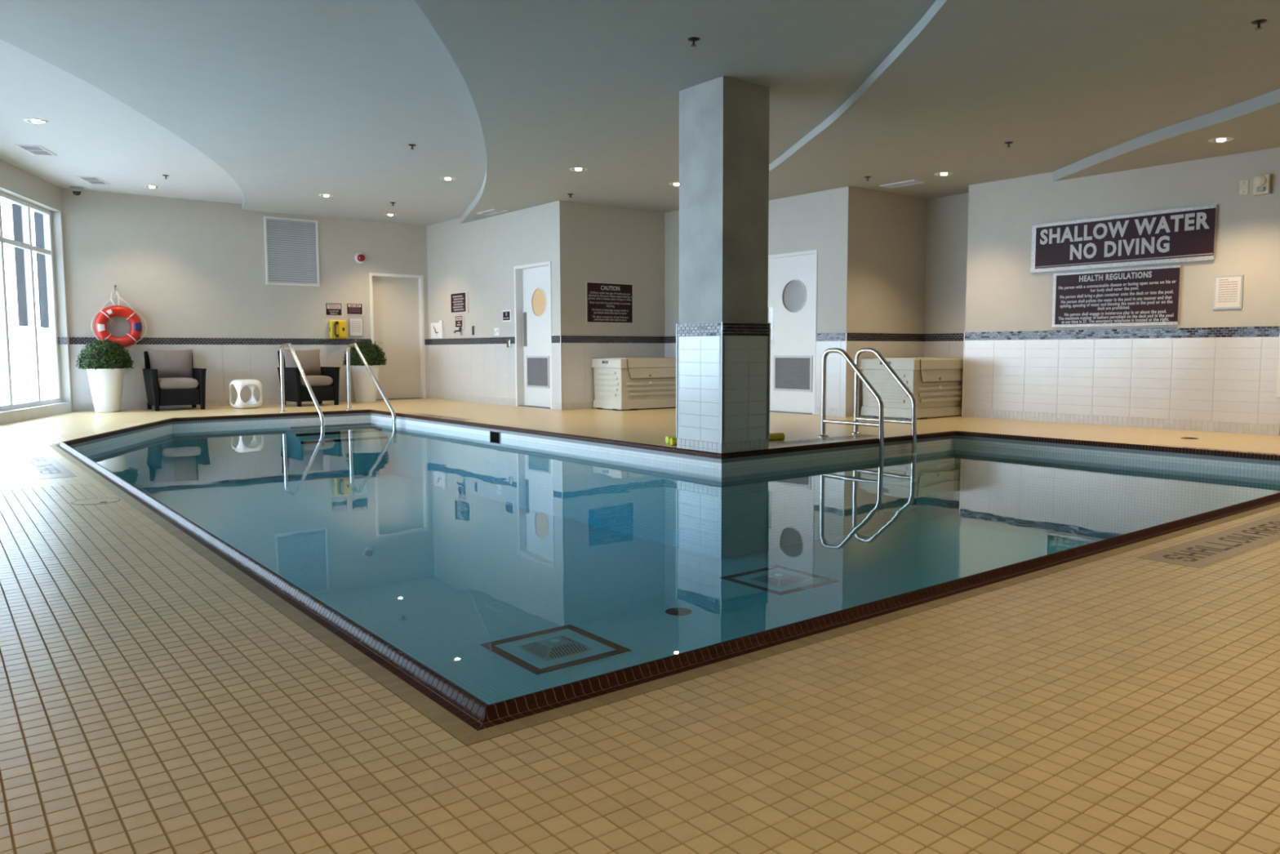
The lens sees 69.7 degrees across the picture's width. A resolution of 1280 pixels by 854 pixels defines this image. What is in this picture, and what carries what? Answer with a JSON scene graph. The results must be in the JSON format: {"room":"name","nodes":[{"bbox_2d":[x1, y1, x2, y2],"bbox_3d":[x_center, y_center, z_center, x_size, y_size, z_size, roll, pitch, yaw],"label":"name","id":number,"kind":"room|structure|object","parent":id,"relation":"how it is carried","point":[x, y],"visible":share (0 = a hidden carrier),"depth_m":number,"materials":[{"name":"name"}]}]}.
{"room":"indoor swimming pool","nodes":[
{"label":"indoor swimming pool","id":0,"kind":"room"},
{"bbox_2d":[0,159,73,424],"bbox_3d":[-5.770,-1.036,2.995,0.301,3.300,21.510,-1,5,-14],"label":"wall window","id":1,"kind":"structure","parent":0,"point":[15,181],"depth_m":12.96,"materials":[{"name":"paint"}]},
{"bbox_2d":[0,191,61,411],"bbox_3d":[-7.250,-1.327,8.567,0.201,2.690,9.230,-1,5,-14],"label":"window","id":2,"kind":"structure","parent":1,"relation":"attached to","point":[24,248],"depth_m":12.26,"materials":[{"name":"clear glass"}]},
{"bbox_2d":[61,187,430,411],"bbox_3d":[-6.066,-1.998,14.927,5.791,3.350,0.255,-4,6,-38],"label":"wall","id":3,"kind":"structure","parent":0,"point":[193,270],"depth_m":14.32,"materials":[{"name":"paint"}]},
{"bbox_2d":[263,216,319,286],"bbox_3d":[-5.674,-2.853,15.008,0.860,1.080,0.022,-4,6,-38],"label":"air vent","id":4,"kind":"object","parent":3,"relation":"in","point":[291,251],"visible":1,"depth_m":15.00,"materials":[{"name":"metal"}]},
{"bbox_2d":[324,302,343,316],"bbox_3d":[-5.149,-1.977,15.494,0.300,0.225,0.015,-4,6,-38],"label":"sign board","id":5,"kind":"object","parent":3,"relation":"attached to","point":[335,309],"visible":1,"depth_m":15.49,"materials":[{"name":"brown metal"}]},
{"bbox_2d":[328,320,346,338],"bbox_3d":[-5.081,-1.643,15.491,0.272,0.310,0.147,-4,6,-38],"label":"phone","id":6,"kind":"object","parent":3,"relation":"attached to","point":[337,328],"visible":1,"depth_m":15.46,"materials":[{"name":"yellow plastic"}]},
{"bbox_2d":[346,302,364,315],"bbox_3d":[-4.865,-2.011,15.714,0.300,0.200,0.015,-4,6,-38],"label":"sign board","id":7,"kind":"object","parent":3,"relation":"attached to","point":[352,308],"visible":1,"depth_m":15.70,"materials":[{"name":"plastic"}]},
{"bbox_2d":[349,307,360,312],"bbox_3d":[-4.869,-1.997,15.704,0.200,0.077,0.001,-4,6,-38],"label":"print","id":8,"kind":"object","parent":7,"relation":"attached to","point":[351,309],"depth_m":15.71},
{"bbox_2d":[348,317,363,336],"bbox_3d":[-4.861,-1.708,15.742,0.245,0.320,0.015,-4,6,-38],"label":"framed notice","id":9,"kind":"object","parent":3,"relation":"attached to","point":[355,324],"visible":1,"depth_m":15.73,"materials":[{"name":"paper"}]},
{"bbox_2d":[351,320,360,332],"bbox_3d":[-4.854,-1.719,15.737,0.165,0.184,0.001,-4,6,-38],"label":"print","id":10,"kind":"object","parent":9,"relation":"attached to","point":[355,325],"depth_m":15.73},
{"bbox_2d":[355,253,364,262],"bbox_3d":[-4.756,-2.881,15.669,0.170,0.170,0.110,-4,6,-38],"label":"fire alarm","id":11,"kind":"object","parent":3,"relation":"attached to","point":[359,257],"visible":1,"depth_m":15.65,"materials":[{"name":"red plastic"}]},
{"bbox_2d":[368,272,426,399],"bbox_3d":[-4.309,-1.587,16.279,0.995,2.202,0.157,-4,6,-38],"label":"door","id":12,"kind":"structure","parent":3,"relation":"in","point":[396,300],"depth_m":16.34,"materials":[{"name":"paint"}]},
{"bbox_3d":[-7.677,-2.033,13.472,0.024,0.090,0.072,-4,6,-38],"label":"wall hook","id":13,"kind":"object","parent":3,"relation":"attached to","visible":0},
{"bbox_2d":[91,290,146,351],"bbox_3d":[-7.624,-1.550,13.465,0.719,0.909,0.178,-4,6,-38],"label":"lifebuoy","id":14,"kind":"object","parent":13,"relation":"hanging from","point":[101,320],"visible":0.93,"depth_m":13.42,"materials":[{"name":"plastic"}]},
{"bbox_2d":[426,200,560,409],"bbox_3d":[-2.420,-2.011,14.952,0.253,3.350,4.462,-4,6,-38],"label":"wall","id":15,"kind":"structure","parent":0,"point":[479,258],"depth_m":14.89,"materials":[{"name":"paint"}]},
{"bbox_2d":[431,320,444,338],"bbox_3d":[-3.577,-1.715,16.238,0.051,0.315,0.440,-4,6,-38],"label":"dispenser box","id":16,"kind":"object","parent":15,"relation":"attached to","point":[437,328],"visible":1,"depth_m":16.17,"materials":[{"name":"white plastic"}]},
{"bbox_2d":[453,326,462,335],"bbox_3d":[-3.078,-1.622,15.550,0.160,0.150,0.071,0,5,7],"label":"tap","id":17,"kind":"object","parent":15,"relation":"attached to","point":[460,329],"visible":1,"depth_m":15.54,"materials":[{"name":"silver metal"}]},
{"bbox_2d":[450,291,468,314],"bbox_3d":[-3.059,-2.095,15.569,0.015,0.360,0.620,-4,6,-38],"label":"sign board","id":18,"kind":"object","parent":15,"relation":"attached to","point":[459,300],"visible":1,"depth_m":15.55,"materials":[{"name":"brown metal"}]},
{"bbox_2d":[453,295,463,311],"bbox_3d":[-3.080,-2.099,15.584,0.001,0.247,0.390,-4,6,-38],"label":"print","id":19,"kind":"object","parent":18,"relation":"attached to","point":[458,300],"depth_m":15.58,"materials":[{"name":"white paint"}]},
{"bbox_2d":[455,315,464,328],"bbox_3d":[-3.058,-1.776,15.595,0.015,0.225,0.310,-4,6,-38],"label":"sign board","id":20,"kind":"object","parent":15,"relation":"attached to","point":[460,320],"visible":1,"depth_m":15.57,"materials":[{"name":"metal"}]},
{"bbox_2d":[471,325,474,334],"bbox_3d":[-2.764,-1.597,15.230,0.018,0.150,0.056,-4,6,-38],"label":"door pull","id":21,"kind":"object","parent":15,"relation":"attached to","point":[473,326],"visible":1,"depth_m":15.21,"materials":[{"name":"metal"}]},
{"bbox_2d":[493,328,498,335],"bbox_3d":[-2.281,-1.513,14.622,0.012,0.120,0.150,-4,6,-38],"label":"light switch","id":22,"kind":"object","parent":15,"relation":"attached to","point":[495,330],"visible":1,"depth_m":14.62,"materials":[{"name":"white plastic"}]},
{"bbox_2d":[502,310,511,321],"bbox_3d":[-2.074,-1.730,14.334,0.015,0.175,0.270,-4,6,-38],"label":"room sign","id":23,"kind":"object","parent":15,"relation":"attached to","point":[506,314],"visible":1,"depth_m":14.32,"materials":[{"name":"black plastic"}]},
{"bbox_2d":[506,339,511,347],"bbox_3d":[-2.034,-1.296,14.291,0.035,0.120,0.100,-4,6,-38],"label":"keypad lock","id":24,"kind":"object","parent":15,"relation":"attached to","point":[508,341],"visible":1,"depth_m":14.26,"materials":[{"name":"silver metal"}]},
{"bbox_2d":[514,261,552,408],"bbox_3d":[-1.542,-1.362,13.812,0.167,2.142,1.040,-4,6,-38],"label":"door","id":25,"kind":"structure","parent":15,"relation":"in","point":[532,282],"depth_m":13.96,"materials":[{"name":"paint"}]},
{"bbox_2d":[526,355,550,388],"bbox_3d":[-1.546,-0.834,13.914,0.014,0.480,0.642,-4,6,-38],"label":"grille","id":26,"kind":"object","parent":25,"relation":"attached to","point":[538,367],"depth_m":13.90,"materials":[{"name":"grey metal"}]},
{"bbox_2d":[560,335,561,409],"bbox_3d":[-1.134,-0.776,13.209,0.012,1.068,0.012,-4,6,-38],"label":"trim","id":27,"kind":"structure","parent":15,"relation":"attached to","point":[560,335],"depth_m":13.19,"materials":[{"name":"white metal"}]},
{"bbox_2d":[559,200,664,409],"bbox_3d":[-0.362,-1.947,13.799,2.049,3.300,0.133,-4,6,-38],"label":"wall","id":28,"kind":"structure","parent":0,"point":[599,243],"depth_m":13.57,"materials":[{"name":"paint"}]},
{"bbox_2d":[586,281,633,324],"bbox_3d":[-0.443,-1.834,13.667,0.865,0.615,0.015,-4,6,-38],"label":"caution sign","id":29,"kind":"object","parent":28,"relation":"attached to","point":[606,303],"visible":1,"depth_m":13.65,"materials":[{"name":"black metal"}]},
{"bbox_2d":[0,398,1279,853],"bbox_3d":[-2.334,0.430,5.876,18.832,0.121,19.688,-4,6,-38],"label":"floor","id":30,"kind":"structure","parent":0,"point":[157,697],"depth_m":2.11,"materials":[{"name":"tile"}]},
{"bbox_2d":[17,455,77,479],"bbox_3d":[-4.448,0.295,6.868,0.235,0.004,1.620,-4,6,-38],"label":"depth marker","id":31,"kind":"object","parent":30,"relation":"on","point":[46,467],"visible":1,"depth_m":6.76,"materials":[{"name":"white tile"}]},
{"bbox_2d":[71,497,120,504],"bbox_3d":[-3.108,0.423,5.255,0.244,0.002,0.244,-4,6,-38],"label":"skimmer cover","id":32,"kind":"object","parent":30,"relation":"on","point":[107,500],"visible":1,"depth_m":5.26,"materials":[{"name":"beige plastic"}]},
{"bbox_2d":[75,337,133,412],"bbox_3d":[-7.637,-0.740,13.137,0.705,1.048,0.726,-4,6,-38],"label":"planter","id":33,"kind":"object","parent":30,"relation":"on","point":[104,363],"visible":1,"depth_m":12.98,"materials":[{"name":"white plastic"}]},
{"bbox_2d":[142,349,206,411],"bbox_3d":[-6.921,-0.708,13.675,0.744,0.892,0.714,-4,6,-38],"label":"armchair","id":34,"kind":"object","parent":30,"relation":"on","point":[171,378],"visible":1,"depth_m":13.60,"materials":[{"name":"black wicker"}]},
{"bbox_2d":[146,349,193,377],"bbox_3d":[-7.039,-0.930,13.823,0.630,0.480,0.270,-4,-3,-38],"label":"cushion","id":35,"kind":"object","parent":34,"relation":"on","point":[176,363],"depth_m":13.72,"materials":[{"name":"fabric"}]},
{"bbox_2d":[157,377,199,389],"bbox_3d":[-6.889,-0.644,13.639,0.550,0.170,0.550,-4,6,-38],"label":"seat cushion","id":36,"kind":"object","parent":34,"relation":"on","point":[163,383],"depth_m":13.46,"materials":[{"name":"fabric"}]},
{"bbox_2d":[229,378,262,408],"bbox_3d":[-5.951,-0.500,13.889,0.398,0.435,0.398,-5,7,-44],"label":"stool","id":37,"kind":"object","parent":30,"relation":"on","point":[238,384],"visible":1,"depth_m":13.80,"materials":[{"name":"white plastic"}]},
{"bbox_2d":[279,342,324,426],"bbox_3d":[-4.598,-0.472,12.463,0.110,1.330,1.699,-4,6,-38],"label":"handrail","id":38,"kind":"object","parent":30,"relation":"on","point":[289,344],"visible":1,"depth_m":12.58,"materials":[{"name":"silver metal"}]},
{"bbox_2d":[277,349,340,406],"bbox_3d":[-5.279,-0.794,14.645,0.744,0.892,0.714,-5,7,-45],"label":"armchair","id":39,"kind":"object","parent":30,"relation":"on","point":[324,381],"visible":0.84,"depth_m":14.56,"materials":[{"name":"black wicker"}]},
{"bbox_2d":[283,349,320,375],"bbox_3d":[-5.417,-1.014,14.778,0.630,0.480,0.270,-5,-2,-45],"label":"cushion","id":40,"kind":"object","parent":39,"relation":"on","point":[309,360],"depth_m":14.70,"materials":[{"name":"fabric"}]},
{"bbox_2d":[300,375,333,386],"bbox_3d":[-5.243,-0.730,14.614,0.550,0.170,0.550,-5,7,-45],"label":"seat cushion","id":41,"kind":"object","parent":39,"relation":"on","point":[313,380],"depth_m":14.48,"materials":[{"name":"fabric"}]},
{"bbox_2d":[342,339,386,402],"bbox_3d":[-4.623,-0.939,15.478,0.728,1.040,0.720,-4,6,-38],"label":"planter","id":42,"kind":"object","parent":30,"relation":"on","point":[365,388],"visible":0.84,"depth_m":15.31,"materials":[{"name":"white plastic"}]},
{"bbox_2d":[345,342,396,424],"bbox_3d":[-3.761,-0.503,12.805,0.110,1.330,1.709,-4,6,-38],"label":"handrail","id":43,"kind":"object","parent":30,"relation":"on","point":[348,350],"visible":0.94,"depth_m":12.99,"materials":[{"name":"silver metal"}]},
{"bbox_2d":[408,413,475,420],"bbox_3d":[-2.605,-0.132,11.958,0.235,0.004,1.620,-4,6,-38],"label":"depth marker","id":44,"kind":"object","parent":30,"relation":"on","point":[415,414],"visible":1,"depth_m":11.94,"materials":[{"name":"white tile"}]},
{"bbox_2d":[591,357,675,410],"bbox_3d":[0.053,-0.657,13.675,1.386,0.747,0.731,-4,6,-38],"label":"box","id":45,"kind":"object","parent":30,"relation":"on","point":[620,384],"visible":0.8,"depth_m":13.28,"materials":[{"name":"plastic"}]},
{"bbox_2d":[55,409,1279,730],"bbox_3d":[-0.823,0.539,8.639,7.365,0.858,10.921,-4,6,-38],"label":"swimming pool","id":46,"kind":"object","parent":30,"relation":"in","point":[415,575],"visible":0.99,"depth_m":7.58,"materials":[{"name":"tile"}]},
{"bbox_2d":[489,431,500,438],"bbox_3d":[-1.618,0.120,10.269,0.008,0.140,0.232,-4,6,-38],"label":"skimmer","id":47,"kind":"object","parent":46,"relation":"attached to","point":[495,434],"visible":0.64,"depth_m":10.27,"materials":[{"name":"black plastic"}]},
{"bbox_2d":[480,624,631,674],"bbox_3d":[-0.483,1.231,5.213,0.620,0.042,0.620,-4,6,-38],"label":"drain","id":48,"kind":"object","parent":46,"relation":"on","point":[558,646],"visible":1,"depth_m":5.15,"materials":[{"name":"plastic"}]},
{"bbox_2d":[665,607,691,615],"bbox_3d":[0.249,1.188,5.924,0.170,0.006,0.170,-4,6,-38],"label":"floor outlet","id":49,"kind":"object","parent":46,"relation":"attached to","point":[675,611],"visible":1,"depth_m":5.91,"materials":[{"name":"grey metal"}]},
{"bbox_2d":[719,564,839,595],"bbox_3d":[1.020,1.099,6.750,0.620,0.042,0.620,-4,6,-38],"label":"drain","id":50,"kind":"object","parent":46,"relation":"on","point":[778,579],"visible":1,"depth_m":6.69,"materials":[{"name":"plastic"}]},
{"bbox_2d":[665,435,675,443],"bbox_3d":[0.634,0.102,8.595,0.859,0.068,0.068,-2,5,-26],"label":"noodle","id":51,"kind":"object","parent":30,"relation":"on","point":[668,437],"visible":0.06,"depth_m":8.40,"materials":[{"name":"plastic"}]},
{"bbox_2d":[669,432,784,444],"bbox_3d":[0.817,0.110,8.491,1.176,0.068,0.068,-2,5,-24],"label":"noodle","id":52,"kind":"object","parent":30,"relation":"on","point":[776,436],"visible":0.24,"depth_m":8.65,"materials":[{"name":"plastic"}]},
{"bbox_2d":[768,434,878,446],"bbox_3d":[1.701,0.123,8.711,1.620,0.004,0.235,-4,6,-38],"label":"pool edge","id":53,"kind":"object","parent":30,"relation":"on","point":[857,436],"visible":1,"depth_m":8.72,"materials":[{"name":"beige tile"}]},
{"bbox_2d":[817,347,916,517],"bbox_3d":[2.209,0.019,8.929,0.610,1.569,0.795,-4,6,-38],"label":"pool ladder","id":54,"kind":"object","parent":30,"relation":"attached to","point":[855,366],"visible":0.97,"depth_m":8.82,"materials":[{"name":"silver metal"}]},
{"bbox_2d":[860,357,963,419],"bbox_3d":[3.624,-0.519,11.870,1.446,0.747,0.831,-4,6,-38],"label":"box","id":55,"kind":"object","parent":30,"relation":"on","point":[935,384],"visible":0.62,"depth_m":11.44,"materials":[{"name":"plastic"}]},
{"bbox_2d":[1180,437,1199,439],"bbox_3d":[5.226,0.107,8.745,0.150,0.004,0.150,-4,6,-38],"label":"drain","id":56,"kind":"object","parent":30,"relation":"on","point":[1180,437],"visible":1,"depth_m":8.74,"materials":[{"name":"metal"}]},
{"bbox_2d":[1136,513,1279,568],"bbox_3d":[2.733,0.497,4.156,1.620,0.004,0.235,-4,6,-38],"label":"floor marking","id":57,"kind":"object","parent":30,"relation":"on","point":[1198,553],"visible":1,"depth_m":3.98,"materials":[{"name":"beige tile"}]},
{"bbox_2d":[1150,444,1279,454],"bbox_3d":[4.997,0.213,7.504,0.235,0.004,1.620,-4,6,-38],"label":"depth marker","id":58,"kind":"object","parent":30,"relation":"on","point":[1152,444],"visible":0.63,"depth_m":7.77,"materials":[{"name":"beige tile"}]},
{"bbox_2d":[0,0,1279,226],"bbox_3d":[-3.252,-2.629,4.872,21.240,0.590,19.700,-4,6,-38],"label":"ceiling","id":59,"kind":"structure","parent":0,"point":[275,106],"depth_m":7.63,"materials":[{"name":"paint"}]},
{"bbox_2d":[14,144,57,155],"bbox_3d":[-6.944,-3.180,10.579,0.250,0.010,0.540,-1,5,-14],"label":"ceiling vent","id":60,"kind":"object","parent":59,"relation":"in","point":[33,149],"visible":1,"depth_m":10.56,"materials":[{"name":"white metal"}]},
{"bbox_2d":[23,118,48,124],"bbox_3d":[-6.075,-3.068,9.253,0.210,0.020,0.210,-4,6,-38],"label":"recessed light","id":61,"kind":"object","parent":59,"relation":"in","point":[28,120],"visible":1,"depth_m":9.23,"materials":[{"name":"beige"}]},
{"bbox_2d":[69,186,84,195],"bbox_3d":[-7.951,-3.323,12.986,0.170,0.116,0.170,-4,6,-38],"label":"dome camera","id":62,"kind":"object","parent":59,"relation":"attached to","point":[76,190],"visible":1,"depth_m":12.94,"materials":[{"name":"white plastic"}]},
{"bbox_2d":[76,176,110,185],"bbox_3d":[-7.397,-3.334,12.452,0.250,0.010,0.540,-1,5,-14],"label":"ceiling vent","id":63,"kind":"object","parent":59,"relation":"in","point":[91,180],"visible":1,"depth_m":12.43,"materials":[{"name":"white metal"}]},
{"bbox_2d":[143,185,160,188],"bbox_3d":[-6.860,-3.370,12.933,0.210,0.020,0.210,-4,6,-38],"label":"recessed light","id":64,"kind":"object","parent":59,"relation":"in","point":[146,186],"visible":1,"depth_m":12.91,"materials":[{"name":"beige"}]},
{"bbox_2d":[318,194,333,196],"bbox_3d":[-4.494,-3.307,13.176,0.210,0.020,0.210,-4,6,-38],"label":"recessed light","id":65,"kind":"object","parent":59,"relation":"in","point":[321,195],"visible":1,"depth_m":13.15,"materials":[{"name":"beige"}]},
{"bbox_2d":[383,213,396,215],"bbox_3d":[-4.081,-3.463,15.040,0.210,0.020,0.210,-4,6,-38],"label":"recessed light","id":66,"kind":"object","parent":59,"relation":"in","point":[384,214],"visible":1,"depth_m":15.01,"materials":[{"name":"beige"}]},
{"bbox_2d":[440,177,456,180],"bbox_3d":[-2.489,-3.210,11.925,0.210,0.020,0.210,-4,6,-38],"label":"recessed light","id":67,"kind":"object","parent":59,"relation":"in","point":[441,178],"visible":1,"depth_m":11.90,"materials":[{"name":"beige"}]},
{"bbox_2d":[475,208,508,215],"bbox_3d":[-2.258,-3.281,14.039,0.240,0.010,0.560,-4,6,-38],"label":"ceiling vent","id":68,"kind":"object","parent":59,"relation":"in","point":[492,211],"visible":1,"depth_m":14.01,"materials":[{"name":"white metal"}]},
{"bbox_2d":[569,167,587,171],"bbox_3d":[-0.720,-3.009,10.766,0.210,0.020,0.210,-4,6,-38],"label":"recessed light","id":69,"kind":"object","parent":59,"relation":"in","point":[576,169],"visible":1,"depth_m":10.74,"materials":[{"name":"beige"}]},
{"bbox_2d":[668,182,679,186],"bbox_3d":[0.470,-3.094,11.745,0.210,0.020,0.210,-4,6,-38],"label":"recessed light","id":70,"kind":"object","parent":59,"relation":"in","point":[676,184],"visible":0.73,"depth_m":11.72,"materials":[{"name":"beige"}]},
{"bbox_2d":[687,37,699,47],"bbox_3d":[0.367,-2.631,6.296,0.084,0.045,0.084,-4,6,-38],"label":"sprinkler","id":71,"kind":"object","parent":59,"relation":"attached to","point":[693,40],"visible":1,"depth_m":6.28,"materials":[{"name":"metal"}]},
{"bbox_2d":[880,179,925,188],"bbox_3d":[3.237,-2.994,11.341,0.240,0.010,0.500,-4,6,-38],"label":"ceiling vent","id":72,"kind":"object","parent":59,"relation":"in","point":[912,182],"visible":1,"depth_m":11.32,"materials":[{"name":"white metal"}]},
{"bbox_2d":[934,172,953,176],"bbox_3d":[3.539,-2.938,10.710,0.210,0.020,0.210,-4,6,-38],"label":"recessed light","id":73,"kind":"object","parent":59,"relation":"in","point":[940,174],"visible":1,"depth_m":10.69,"materials":[{"name":"beige"}]},
{"bbox_2d":[1004,142,1013,147],"bbox_3d":[3.653,-2.794,9.112,0.084,0.045,0.084,-4,6,-38],"label":"sprinkler","id":74,"kind":"object","parent":59,"relation":"attached to","point":[1006,143],"visible":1,"depth_m":9.10,"materials":[{"name":"metal"}]},
{"bbox_2d":[1208,137,1235,142],"bbox_3d":[5.384,-2.652,8.520,0.210,0.020,0.210,-4,6,-38],"label":"recessed light","id":75,"kind":"object","parent":59,"relation":"in","point":[1220,139],"visible":1,"depth_m":8.50,"materials":[{"name":"beige"}]},
{"bbox_2d":[1251,19,1266,30],"bbox_3d":[3.881,-2.518,5.768,0.084,0.045,0.084,-4,6,-38],"label":"sprinkler","id":76,"kind":"object","parent":59,"relation":"attached to","point":[1259,22],"visible":1,"depth_m":5.76,"materials":[{"name":"metal"}]},
{"bbox_2d":[664,209,679,357],"bbox_3d":[0.954,-1.941,13.670,0.133,3.300,1.956,-4,6,-38],"label":"wall","id":77,"kind":"structure","parent":0,"point":[671,219],"depth_m":14.16,"materials":[{"name":"paint"}]},
{"bbox_2d":[675,75,770,453],"bbox_3d":[0.690,-1.284,7.626,0.547,2.990,0.563,-4,6,-38],"label":"wall column","id":78,"kind":"structure","parent":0,"point":[723,330],"depth_m":7.43,"materials":[{"name":"paint"}]},
{"bbox_2d":[768,186,848,416],"bbox_3d":[2.151,-1.813,12.386,0.253,3.350,1.791,-4,6,-38],"label":"wall","id":79,"kind":"structure","parent":0,"point":[817,220],"depth_m":11.89,"materials":[{"name":"paint"}]},
{"bbox_2d":[767,249,817,414],"bbox_3d":[2.039,-1.265,12.444,0.087,2.152,0.970,-4,6,-38],"label":"door","id":80,"kind":"structure","parent":79,"relation":"in","point":[792,314],"depth_m":12.40,"materials":[{"name":"paint"}]},
{"bbox_2d":[773,355,812,391],"bbox_3d":[2.064,-0.724,12.444,0.014,0.480,0.690,-4,6,-38],"label":"grille","id":81,"kind":"object","parent":80,"relation":"attached to","point":[790,373],"depth_m":12.44,"materials":[{"name":"grey metal"}]},
{"bbox_2d":[844,332,847,417],"bbox_3d":[2.615,-0.662,11.692,0.012,1.068,0.012,-4,6,-38],"label":"trim","id":82,"kind":"structure","parent":79,"relation":"attached to","point":[846,332],"depth_m":11.69,"materials":[{"name":"metal"}]},
{"bbox_2d":[845,186,927,416],"bbox_3d":[3.278,-1.826,12.196,1.771,3.300,0.133,-4,6,-38],"label":"wall","id":83,"kind":"structure","parent":0,"point":[886,236],"depth_m":12.05,"materials":[{"name":"paint"}]},
{"bbox_2d":[924,192,968,357],"bbox_3d":[4.248,-1.837,12.284,0.133,3.300,1.189,-4,6,-38],"label":"wall","id":84,"kind":"structure","parent":0,"point":[947,217],"depth_m":12.36,"materials":[{"name":"paint"}]},
{"bbox_2d":[962,146,1279,435],"bbox_3d":[7.363,-1.450,7.500,0.133,3.300,10.450,-4,6,-38],"label":"wall","id":85,"kind":"structure","parent":0,"point":[1214,370],"depth_m":10.00,"materials":[{"name":"paint"}]},
{"bbox_2d":[961,332,964,416],"bbox_3d":[4.101,-0.664,11.659,0.012,1.068,0.012,-4,6,-38],"label":"trim","id":86,"kind":"structure","parent":85,"relation":"attached to","point":[964,332],"depth_m":11.65,"materials":[{"name":"white metal"}]},
{"bbox_2d":[1051,265,1182,327],"bbox_3d":[5.219,-1.422,10.144,0.033,0.620,1.365,-4,6,-38],"label":"sign","id":87,"kind":"object","parent":85,"relation":"attached to","point":[1147,295],"visible":1,"depth_m":10.09,"materials":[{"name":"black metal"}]},
{"bbox_2d":[1030,204,1217,273],"bbox_3d":[5.226,-2.034,10.081,0.033,0.555,1.960,-4,6,-38],"label":"sign","id":88,"kind":"object","parent":85,"relation":"attached to","point":[1187,234],"visible":1,"depth_m":9.98,"materials":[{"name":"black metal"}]},
{"bbox_2d":[1213,274,1244,309],"bbox_3d":[5.921,-1.356,9.261,0.015,0.335,0.260,-4,6,-38],"label":"framed notice","id":89,"kind":"object","parent":85,"relation":"attached to","point":[1228,290],"visible":1,"depth_m":9.25,"materials":[{"name":"paper"}]},
{"bbox_2d":[1217,279,1237,302],"bbox_3d":[5.916,-1.372,9.256,0.001,0.225,0.170,-4,6,-38],"label":"print","id":90,"kind":"object","parent":89,"relation":"attached to","point":[1227,288],"depth_m":9.26},
{"bbox_2d":[1239,179,1248,195],"bbox_3d":[5.979,-2.371,9.104,0.010,0.140,0.080,-4,6,-38],"label":"blank plate","id":91,"kind":"object","parent":85,"relation":"attached to","point":[1244,184],"visible":1,"depth_m":9.10,"materials":[{"name":"beige plastic"}]},
{"bbox_2d":[1252,173,1271,195],"bbox_3d":[6.053,-2.360,8.960,0.070,0.190,0.140,-4,6,-38],"label":"fire alarm","id":92,"kind":"object","parent":85,"relation":"attached to","point":[1261,183],"visible":1,"depth_m":8.93,"materials":[{"name":"beige plastic"}]},
{"bbox_2d":[1275,334,1279,396],"bbox_3d":[6.968,-1.200,8.006,0.122,1.960,2.340,-4,6,-38],"label":"window","id":93,"kind":"structure","parent":85,"relation":"in","point":[1278,365],"depth_m":8.94,"materials":[{"name":"paint"}]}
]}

